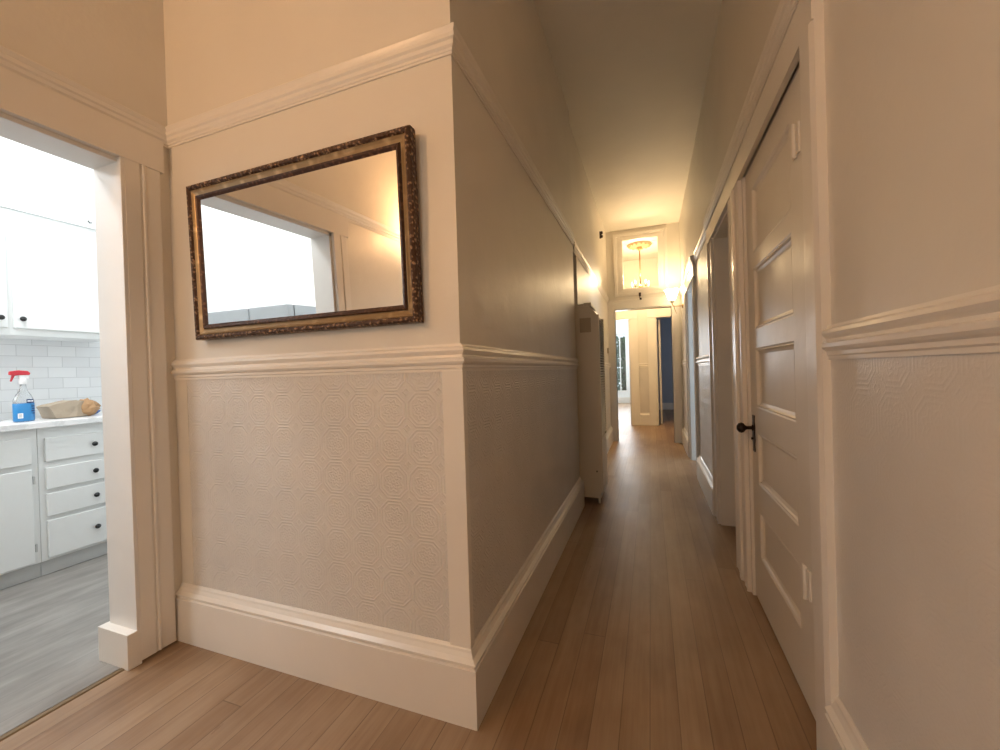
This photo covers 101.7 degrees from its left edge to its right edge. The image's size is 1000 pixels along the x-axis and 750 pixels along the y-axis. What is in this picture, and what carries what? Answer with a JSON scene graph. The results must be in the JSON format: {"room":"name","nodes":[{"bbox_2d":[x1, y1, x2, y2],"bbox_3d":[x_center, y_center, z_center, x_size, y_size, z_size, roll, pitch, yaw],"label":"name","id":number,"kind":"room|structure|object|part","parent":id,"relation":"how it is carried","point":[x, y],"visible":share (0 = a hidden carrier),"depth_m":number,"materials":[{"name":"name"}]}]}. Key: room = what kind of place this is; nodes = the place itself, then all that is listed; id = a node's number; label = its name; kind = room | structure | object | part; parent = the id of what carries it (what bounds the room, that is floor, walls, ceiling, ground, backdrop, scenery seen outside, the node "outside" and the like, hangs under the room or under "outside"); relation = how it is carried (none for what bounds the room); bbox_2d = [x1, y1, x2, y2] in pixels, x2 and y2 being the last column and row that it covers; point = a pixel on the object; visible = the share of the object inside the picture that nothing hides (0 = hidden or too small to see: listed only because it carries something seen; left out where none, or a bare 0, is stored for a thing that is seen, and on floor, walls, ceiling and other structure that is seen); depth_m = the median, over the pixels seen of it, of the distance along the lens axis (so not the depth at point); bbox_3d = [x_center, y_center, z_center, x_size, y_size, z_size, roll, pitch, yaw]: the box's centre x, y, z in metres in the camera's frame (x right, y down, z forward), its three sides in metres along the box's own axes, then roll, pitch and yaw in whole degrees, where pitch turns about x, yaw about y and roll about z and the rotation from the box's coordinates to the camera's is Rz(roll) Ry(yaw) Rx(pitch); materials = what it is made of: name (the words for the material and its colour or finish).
{"room":"home hallway","nodes":[
{"label":"home hallway","id":0,"kind":"room"},
{"bbox_2d":[0,136,95,229],"bbox_3d":[-3.520,-1.698,2.656,0.346,1.168,2.600,-2,0,20],"label":"wall","id":1,"kind":"structure","parent":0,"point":[33,181],"depth_m":2.90,"materials":[{"name":"paint"}]},
{"bbox_2d":[0,0,181,650],"bbox_3d":[-2.294,-0.494,0.372,0.165,3.620,3.525,-2,0,20],"label":"wall kitchen opening","id":2,"kind":"structure","parent":0,"point":[115,49],"depth_m":1.82,"materials":[{"name":"paint"}]},
{"bbox_2d":[0,662,119,735],"bbox_3d":[-1.872,1.296,1.395,0.116,0.004,0.877,-2,0,20],"label":"trim","id":3,"kind":"structure","parent":2,"relation":"attached to","point":[23,714],"depth_m":1.63,"materials":[{"name":"grey wood"}]},
{"bbox_2d":[0,44,167,148],"bbox_3d":[-2.224,-1.124,0.335,0.026,0.092,3.525,-2,0,20],"label":"rail","id":4,"kind":"object","parent":2,"relation":"attached to","point":[11,61],"visible":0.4,"depth_m":1.66,"materials":[{"name":"paint"}]},
{"bbox_2d":[0,68,175,659],"bbox_3d":[-1.899,0.100,1.373,0.202,2.396,1.318,-2,0,20],"label":"door frame","id":5,"kind":"structure","parent":2,"relation":"attached to","point":[143,156],"depth_m":1.83,"materials":[{"name":"paint"}]},
{"bbox_2d":[98,621,141,670],"bbox_3d":[-1.708,1.212,1.829,0.216,0.155,0.052,-2,0,20],"label":"plinth","id":6,"kind":"object","parent":2,"relation":"attached to","point":[119,646],"visible":0.89,"depth_m":1.80,"materials":[{"name":"paint"}]},
{"bbox_2d":[163,0,475,359],"bbox_3d":[-0.935,-0.544,1.823,1.711,3.620,0.140,-2,0,20],"label":"wall","id":7,"kind":"structure","parent":0,"point":[218,53],"depth_m":1.66,"materials":[{"name":"paint"}]},
{"bbox_2d":[175,380,193,584],"bbox_3d":[-1.536,0.521,1.986,0.085,1.000,0.006,-2,0,20],"label":"trim","id":8,"kind":"structure","parent":7,"relation":"attached to","point":[181,391],"depth_m":1.98,"materials":[{"name":"paint"}]},
{"bbox_2d":[186,125,423,339],"bbox_3d":[-0.860,-0.528,1.680,1.186,0.702,0.046,-2,2,20],"label":"framed mirror","id":9,"kind":"object","parent":7,"relation":"attached to","point":[325,239],"visible":1,"depth_m":1.64,"materials":[{"name":"brown wood"}]},
{"bbox_2d":[200,150,402,323],"bbox_3d":[-0.860,-0.528,1.680,1.062,0.578,0.004,-2,2,20],"label":"mirror glass","id":10,"kind":"object","parent":9,"relation":"attached to","point":[324,240],"depth_m":1.65,"materials":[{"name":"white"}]},
{"bbox_2d":[187,372,449,641],"bbox_3d":[-0.849,0.503,1.733,1.541,1.002,0.004,-2,0,20],"label":"dado","id":11,"kind":"object","parent":7,"relation":"attached to","point":[320,494],"visible":1,"depth_m":1.68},
{"bbox_2d":[442,370,473,648],"bbox_3d":[-0.153,0.483,1.481,0.084,1.000,0.030,-2,0,20],"label":"strip","id":12,"kind":"object","parent":7,"relation":"attached to","point":[454,393],"visible":1,"depth_m":1.47,"materials":[{"name":"paint"}]},
{"bbox_2d":[0,403,816,749],"bbox_3d":[1.793,1.204,6.635,7.700,0.100,18.350,-2,0,20],"label":"floor","id":13,"kind":"structure","parent":0,"point":[645,632],"depth_m":1.72,"materials":[{"name":"brown wood"}]},
{"bbox_2d":[0,429,40,589],"bbox_3d":[-3.421,0.851,2.341,0.608,0.974,0.895,-2,0,20],"label":"base cabinet","id":14,"kind":"object","parent":13,"relation":"on","point":[20,545],"visible":0.92,"depth_m":2.58,"materials":[{"name":"paint"}]},
{"bbox_3d":[-3.108,0.497,2.442,0.022,0.172,0.412,-2,0,20],"label":"drawer","id":15,"kind":"part","parent":14,"relation":"part of","materials":[{"name":"paint"}]},
{"bbox_3d":[-3.096,0.919,2.445,0.022,0.607,0.412,-2,0,20],"label":"door","id":16,"kind":"part","parent":14,"relation":"part of","materials":[{"name":"paint"}]},
{"bbox_2d":[0,412,102,431],"bbox_3d":[-3.336,0.338,2.613,0.605,0.040,1.520,-2,0,20],"label":"countertop","id":17,"kind":"structure","parent":14,"relation":"on","point":[39,422],"depth_m":2.73,"materials":[{"name":"stone"}]},
{"bbox_2d":[8,370,34,421],"bbox_3d":[-3.200,0.141,2.727,0.059,0.345,0.113,-2,0,20],"label":"spray bottle","id":18,"kind":"object","parent":17,"relation":"on","point":[23,405],"visible":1,"depth_m":2.72,"materials":[{"name":"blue plastic"}]},
{"bbox_2d":[36,398,100,418],"bbox_3d":[-3.155,0.241,3.000,0.199,0.135,0.309,-2,0,20],"label":"paper bag","id":19,"kind":"object","parent":17,"relation":"on","point":[82,407],"visible":1,"depth_m":2.94,"materials":[{"name":"beige paper"}]},
{"bbox_2d":[0,668,124,741],"bbox_3d":[-1.802,1.293,1.369,0.028,0.005,0.878,-2,0,20],"label":"threshold","id":20,"kind":"object","parent":13,"relation":"on","point":[15,730],"visible":1,"depth_m":1.58,"materials":[{"name":"wood"}]},
{"bbox_2d":[36,422,106,575],"bbox_3d":[-3.166,0.839,3.032,0.608,0.974,0.573,-2,0,20],"label":"base cabinet","id":21,"kind":"object","parent":13,"relation":"on","point":[70,459],"visible":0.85,"depth_m":2.81,"materials":[{"name":"paint"}]},
{"bbox_3d":[-2.928,0.492,2.929,0.022,0.157,0.499,-2,0,20],"label":"drawer","id":22,"kind":"part","parent":21,"relation":"part of","materials":[{"name":"paint"}]},
{"bbox_3d":[-2.923,0.684,2.931,0.022,0.144,0.499,-2,0,20],"label":"drawer","id":23,"kind":"part","parent":21,"relation":"part of","materials":[{"name":"paint"}]},
{"bbox_3d":[-2.917,0.859,2.932,0.022,0.152,0.499,-2,0,20],"label":"drawer","id":24,"kind":"part","parent":21,"relation":"part of","materials":[{"name":"paint"}]},
{"bbox_3d":[-2.911,1.085,2.933,0.022,0.245,0.499,-2,0,20],"label":"drawer","id":25,"kind":"part","parent":21,"relation":"part of","materials":[{"name":"paint"}]},
{"bbox_2d":[575,302,607,502],"bbox_3d":[0.897,0.257,4.002,0.233,1.880,0.420,-2,0,20],"label":"wall heater","id":26,"kind":"object","parent":13,"relation":"on","point":[589,327],"visible":0.97,"depth_m":3.81,"materials":[{"name":"metal"}]},
{"bbox_3d":[0.798,-0.466,3.809,0.104,0.135,0.006,-2,0,20],"label":"rating plate","id":27,"kind":"part","parent":26,"relation":"part of","materials":[{"name":"brown metal"}]},
{"bbox_2d":[596,314,606,438],"bbox_3d":[0.990,0.015,3.969,0.024,1.160,0.410,-2,0,20],"label":"grille","id":28,"kind":"object","parent":26,"relation":"attached to","point":[601,431],"depth_m":3.79,"materials":[{"name":"metal"}]},
{"bbox_3d":[1.014,0.844,3.974,0.022,0.500,0.406,-2,0,20],"label":"access panel","id":29,"kind":"part","parent":26,"relation":"part of","materials":[{"name":"metal"}]},
{"bbox_2d":[465,0,608,362],"bbox_3d":[0.756,-0.611,4.382,0.311,3.620,5.835,-2,0,20],"label":"wall","id":30,"kind":"structure","parent":0,"point":[529,279],"depth_m":2.32,"materials":[{"name":"paint"}]},
{"bbox_2d":[165,22,574,244],"bbox_3d":[-0.471,-1.193,2.850,1.572,0.092,2.461,-2,0,20],"label":"rail","id":31,"kind":"object","parent":30,"relation":"attached to","point":[445,40],"visible":0.94,"depth_m":1.68,"materials":[{"name":"paint"}]},
{"bbox_2d":[170,343,578,379],"bbox_3d":[-0.438,-0.064,2.858,1.571,0.100,2.460,-2,0,20],"label":"chair rail","id":32,"kind":"object","parent":30,"relation":"attached to","point":[458,356],"visible":1,"depth_m":1.68,"materials":[{"name":"paint"}]},
{"bbox_2d":[175,477,584,730],"bbox_3d":[-0.398,1.111,2.856,1.586,0.266,2.475,-2,0,20],"label":"baseboard","id":33,"kind":"structure","parent":30,"relation":"attached to","point":[431,677],"depth_m":1.67,"materials":[{"name":"paint"}]},
{"bbox_2d":[466,369,579,639],"bbox_3d":[0.298,0.463,2.609,0.004,1.002,2.435,-2,0,20],"label":"dado","id":34,"kind":"object","parent":30,"relation":"attached to","point":[523,432],"visible":0.86,"depth_m":1.97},
{"bbox_2d":[573,241,608,302],"bbox_3d":[1.294,-1.263,5.486,0.026,0.092,3.370,-2,0,20],"label":"trim","id":35,"kind":"structure","parent":30,"relation":"attached to","point":[576,250],"depth_m":4.78,"materials":[{"name":"paint"}]},
{"bbox_2d":[605,369,610,430],"bbox_3d":[1.368,0.412,5.595,0.004,1.002,3.170,-2,0,20],"label":"trim","id":36,"kind":"structure","parent":30,"relation":"attached to","point":[607,373],"depth_m":6.68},
{"bbox_2d":[605,362,610,368],"bbox_3d":[1.362,-0.135,5.588,0.025,0.100,3.170,-2,0,20],"label":"trim","id":37,"kind":"structure","parent":30,"relation":"attached to","point":[607,365],"depth_m":6.61,"materials":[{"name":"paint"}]},
{"bbox_2d":[606,426,613,452],"bbox_3d":[1.404,1.039,5.593,0.040,0.266,3.170,-2,0,20],"label":"baseboard","id":38,"kind":"structure","parent":30,"relation":"attached to","point":[609,435],"depth_m":6.51,"materials":[{"name":"paint"}]},
{"bbox_2d":[616,320,629,396],"bbox_3d":[3.875,-0.775,15.155,3.200,3.620,0.140,-2,0,20],"label":"wall","id":39,"kind":"structure","parent":0,"point":[621,326],"depth_m":14.81,"materials":[{"name":"paint"}]},
{"bbox_2d":[616,333,627,391],"bbox_3d":[4.401,-0.449,14.908,0.500,2.140,0.090,-2,0,20],"label":"window","id":40,"kind":"structure","parent":39,"relation":"in","point":[619,334],"depth_m":14.80,"materials":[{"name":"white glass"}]},
{"bbox_2d":[618,397,630,402],"bbox_3d":[3.842,0.937,15.112,3.080,0.200,0.020,-2,0,20],"label":"trim","id":41,"kind":"structure","parent":39,"relation":"attached to","point":[620,399],"depth_m":14.85,"materials":[{"name":"paint"}]},
{"bbox_2d":[534,0,721,261],"bbox_3d":[1.681,-2.515,6.611,7.700,0.100,18.350,-2,0,20],"label":"ceiling","id":42,"kind":"structure","parent":0,"point":[632,75],"depth_m":3.49,"materials":[{"name":"paint"}]},
{"bbox_2d":[627,241,651,249],"bbox_3d":[2.678,-2.477,7.817,0.470,0.050,0.470,-2,0,20],"label":"ceiling medallion","id":43,"kind":"object","parent":42,"relation":"attached to","point":[644,244],"visible":0.93,"depth_m":7.73,"materials":[{"name":"paint"}]},
{"bbox_2d":[631,247,649,287],"bbox_3d":[2.694,-2.030,7.833,0.348,0.855,0.337,-2,0,20],"label":"chandelier","id":44,"kind":"object","parent":43,"relation":"hanging from","point":[638,248],"visible":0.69,"depth_m":7.81,"materials":[{"name":"gold metal"}]},
{"bbox_3d":[2.690,-2.062,7.819,0.022,0.680,0.022,-2,0,20],"label":"rod","id":45,"kind":"part","parent":44,"relation":"part of","materials":[{"name":"gold metal"}]},
{"bbox_2d":[615,258,670,362],"bbox_3d":[3.118,-0.712,8.991,2.550,3.620,0.150,-2,0,20],"label":"wall","id":46,"kind":"structure","parent":0,"point":[649,267],"depth_m":8.90,"materials":[{"name":"paint"}]},
{"bbox_2d":[615,309,670,425],"bbox_3d":[3.107,-0.146,8.891,2.330,2.490,0.065,-2,0,20],"label":"door frame","id":47,"kind":"structure","parent":46,"relation":"attached to","point":[651,314],"depth_m":8.83,"materials":[{"name":"paint"}]},
{"bbox_2d":[628,318,658,424],"bbox_3d":[3.162,-0.068,8.976,2.030,2.330,0.170,-2,0,20],"label":"trim","id":48,"kind":"structure","parent":46,"relation":"attached to","point":[655,318],"depth_m":8.80,"materials":[{"name":"paint"}]},
{"bbox_2d":[639,363,647,367],"bbox_3d":[3.138,-0.210,8.899,0.195,0.100,0.025,-2,0,20],"label":"trim","id":49,"kind":"structure","parent":46,"relation":"attached to","point":[641,365],"depth_m":8.90,"materials":[{"name":"paint"}]},
{"bbox_2d":[639,368,649,412],"bbox_3d":[3.158,0.337,8.913,0.195,1.002,0.004,-2,0,20],"label":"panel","id":50,"kind":"structure","parent":46,"relation":"attached to","point":[643,372],"depth_m":8.91,"materials":[{"name":"beige wood"}]},
{"bbox_2d":[640,413,649,424],"bbox_3d":[3.170,0.965,8.900,0.195,0.266,0.040,-2,0,20],"label":"trim","id":51,"kind":"structure","parent":46,"relation":"attached to","point":[644,417],"depth_m":8.88,"materials":[{"name":"paint"}]},
{"bbox_2d":[605,222,683,438],"bbox_3d":[2.470,-0.679,6.934,1.460,3.620,0.140,-2,0,20],"label":"wall","id":52,"kind":"structure","parent":0,"point":[673,248],"depth_m":6.72,"materials":[{"name":"paint"}]},
{"bbox_2d":[613,228,667,299],"bbox_3d":[2.368,-1.842,6.875,0.850,1.150,0.112,-2,0,20],"label":"window","id":53,"kind":"structure","parent":52,"relation":"in","point":[661,233],"depth_m":6.84,"materials":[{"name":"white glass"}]},
{"bbox_2d":[607,295,681,442],"bbox_3d":[2.469,-0.082,6.927,1.169,2.425,0.172,-2,0,20],"label":"door frame","id":54,"kind":"structure","parent":52,"relation":"attached to","point":[652,302],"depth_m":6.83,"materials":[{"name":"paint"}]},
{"bbox_2d":[656,318,672,402],"bbox_3d":[5.348,-0.786,10.053,3.100,3.620,3.690,-2,0,20],"label":"wall","id":55,"kind":"structure","parent":0,"point":[665,323],"depth_m":12.04,"materials":[{"name":"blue paint"}]},
{"bbox_2d":[657,320,662,423],"bbox_3d":[3.651,-0.077,9.290,0.040,2.286,0.700,-2,0,20],"label":"door","id":56,"kind":"structure","parent":55,"relation":"in","point":[658,323],"depth_m":8.96,"materials":[{"name":"paint"}]},
{"bbox_2d":[659,403,673,409],"bbox_3d":[5.940,0.896,11.672,3.000,0.200,0.020,-2,0,20],"label":"baseboard","id":57,"kind":"structure","parent":55,"relation":"attached to","point":[665,406],"depth_m":12.03,"materials":[{"name":"paint"}]},
{"bbox_2d":[679,0,999,359],"bbox_3d":[1.410,-0.617,2.187,0.160,3.620,9.500,-2,0,20],"label":"wall","id":58,"kind":"structure","parent":0,"point":[913,86],"depth_m":0.87,"materials":[{"name":"paint"}]},
{"bbox_2d":[664,288,682,313],"bbox_3d":[2.693,-1.141,6.321,0.274,0.389,0.213,-2,0,20],"label":"wall sconce","id":59,"kind":"object","parent":58,"relation":"attached to","point":[671,294],"visible":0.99,"depth_m":6.28,"materials":[{"name":"white glass"}]},
{"bbox_3d":[2.672,-1.242,6.327,0.235,0.185,0.213,-2,0,20],"label":"lamp shade","id":60,"kind":"part","parent":59,"relation":"part of","materials":[{"name":"white glass"}]},
{"bbox_2d":[679,283,683,295],"bbox_3d":[2.757,-1.311,6.150,0.026,0.092,1.110,-2,0,20],"label":"trim","id":61,"kind":"structure","parent":58,"relation":"attached to","point":[682,286],"depth_m":6.23,"materials":[{"name":"paint"}]},
{"bbox_2d":[683,366,687,432],"bbox_3d":[2.814,0.365,6.148,0.004,1.002,1.130,-2,0,20],"label":"trim","id":62,"kind":"structure","parent":58,"relation":"attached to","point":[684,367],"depth_m":6.31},
{"bbox_2d":[682,427,688,456],"bbox_3d":[2.816,0.993,6.158,0.040,0.266,1.130,-2,0,20],"label":"baseboard","id":63,"kind":"structure","parent":58,"relation":"attached to","point":[684,432],"depth_m":6.12,"materials":[{"name":"paint"}]},
{"bbox_2d":[682,255,694,283],"bbox_3d":[2.345,-1.292,5.077,0.056,0.092,1.190,-2,0,20],"label":"trim","id":64,"kind":"structure","parent":58,"relation":"attached to","point":[691,261],"depth_m":4.88,"materials":[{"name":"paint"}]},
{"bbox_2d":[684,263,699,463],"bbox_3d":[2.466,-0.058,5.053,0.195,2.402,1.190,-2,0,20],"label":"door frame","id":65,"kind":"structure","parent":58,"relation":"attached to","point":[691,278],"depth_m":5.42,"materials":[{"name":"paint"}]},
{"bbox_2d":[693,228,705,262],"bbox_3d":[1.952,-1.273,3.969,0.026,0.092,1.160,-2,0,20],"label":"trim","id":66,"kind":"structure","parent":58,"relation":"attached to","point":[702,238],"depth_m":3.96,"materials":[{"name":"paint"}]},
{"bbox_2d":[696,354,709,365],"bbox_3d":[1.983,-0.143,3.967,0.025,0.100,1.220,-2,0,20],"label":"chair rail","id":67,"kind":"object","parent":58,"relation":"attached to","point":[704,359],"visible":0.78,"depth_m":3.94,"materials":[{"name":"paint"}]},
{"bbox_2d":[698,365,712,475],"bbox_3d":[2.009,0.403,3.967,0.004,1.002,1.220,-2,0,20],"label":"dado","id":68,"kind":"object","parent":58,"relation":"attached to","point":[704,370],"visible":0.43,"depth_m":4.01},
{"bbox_2d":[697,455,713,514],"bbox_3d":[2.011,1.031,3.977,0.040,0.266,1.220,-2,0,20],"label":"baseboard","id":69,"kind":"structure","parent":58,"relation":"attached to","point":[705,478],"depth_m":3.86,"materials":[{"name":"paint"}]},
{"bbox_2d":[702,0,798,230],"bbox_3d":[0.691,-1.213,0.598,0.056,0.092,6.040,-2,0,20],"label":"rail","id":70,"kind":"object","parent":58,"relation":"attached to","point":[785,11],"visible":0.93,"depth_m":1.74,"materials":[{"name":"paint"}]},
{"bbox_2d":[706,0,838,749],"bbox_3d":[1.446,-0.009,2.289,0.195,2.402,2.385,-2,0,20],"label":"door frame","id":71,"kind":"structure","parent":58,"relation":"attached to","point":[803,41],"depth_m":1.29,"materials":[{"name":"paint"}]},
{"bbox_2d":[736,68,815,719],"bbox_3d":[1.168,0.059,1.759,0.122,2.265,0.943,-2,0,20],"label":"door","id":72,"kind":"structure","parent":58,"relation":"in","point":[773,180],"depth_m":1.70,"materials":[{"name":"paint"}]},
{"bbox_3d":[1.298,0.279,2.157,0.078,0.056,0.056,-2,0,20],"label":"knob","id":73,"kind":"part","parent":72,"relation":"part of","materials":[{"name":"brown metal"}]},
{"bbox_2d":[824,696,868,749],"bbox_3d":[0.355,1.110,-0.508,0.040,0.266,3.655,-2,0,20],"label":"baseboard","id":74,"kind":"structure","parent":58,"relation":"attached to","point":[841,733],"depth_m":1.14,"materials":[{"name":"paint"}]},
{"bbox_2d":[822,285,999,359],"bbox_3d":[0.326,-0.064,-0.519,0.025,0.100,3.655,-2,0,20],"label":"chair rail","id":75,"kind":"object","parent":58,"relation":"attached to","point":[969,322],"visible":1,"depth_m":0.76,"materials":[{"name":"paint"}]},
{"bbox_2d":[831,352,999,749],"bbox_3d":[0.353,0.482,-0.519,0.004,1.002,3.655,-2,0,20],"label":"dado","id":76,"kind":"object","parent":58,"relation":"attached to","point":[916,439],"visible":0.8,"depth_m":0.82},
{"bbox_3d":[-4.097,-0.449,1.718,0.150,3.620,4.800,-2,0,20],"label":"wall","id":77,"kind":"structure","parent":0,"visible":0},
{"bbox_2d":[0,338,101,419],"bbox_3d":[-3.535,0.029,2.974,0.008,0.585,2.070,-2,0,20],"label":"wall","id":78,"kind":"structure","parent":77,"relation":"attached to","point":[59,370],"depth_m":3.14,"materials":[{"name":"white tile"}]},
{"bbox_2d":[0,207,99,341],"bbox_3d":[-3.426,-0.691,2.783,0.371,0.850,1.110,-2,0,20],"label":"upper cabinet","id":79,"kind":"object","parent":78,"relation":"attached to","point":[49,281],"visible":0.9,"depth_m":2.89,"materials":[{"name":"paint"}]},
{"bbox_3d":[-3.383,-0.696,2.471,0.022,0.768,0.515,-2,0,20],"label":"door","id":80,"kind":"part","parent":79,"relation":"part of","materials":[{"name":"paint"}]},
{"label":"outside","id":81,"kind":"structure","parent":0,"visible":0},
{"bbox_3d":[7.009,1.099,21.761,14.000,0.200,14.360,-2,0,20],"label":"ground","id":82,"kind":"structure","parent":81,"visible":0},
{"bbox_2d":[616,336,626,390],"bbox_3d":[5.049,-0.245,16.560,0.966,2.676,0.943,-2,0,20],"label":"tree","id":83,"kind":"object","parent":82,"relation":"on","point":[622,339],"visible":0.54,"depth_m":16.46,"materials":[{"name":"green plant"}]}
]}

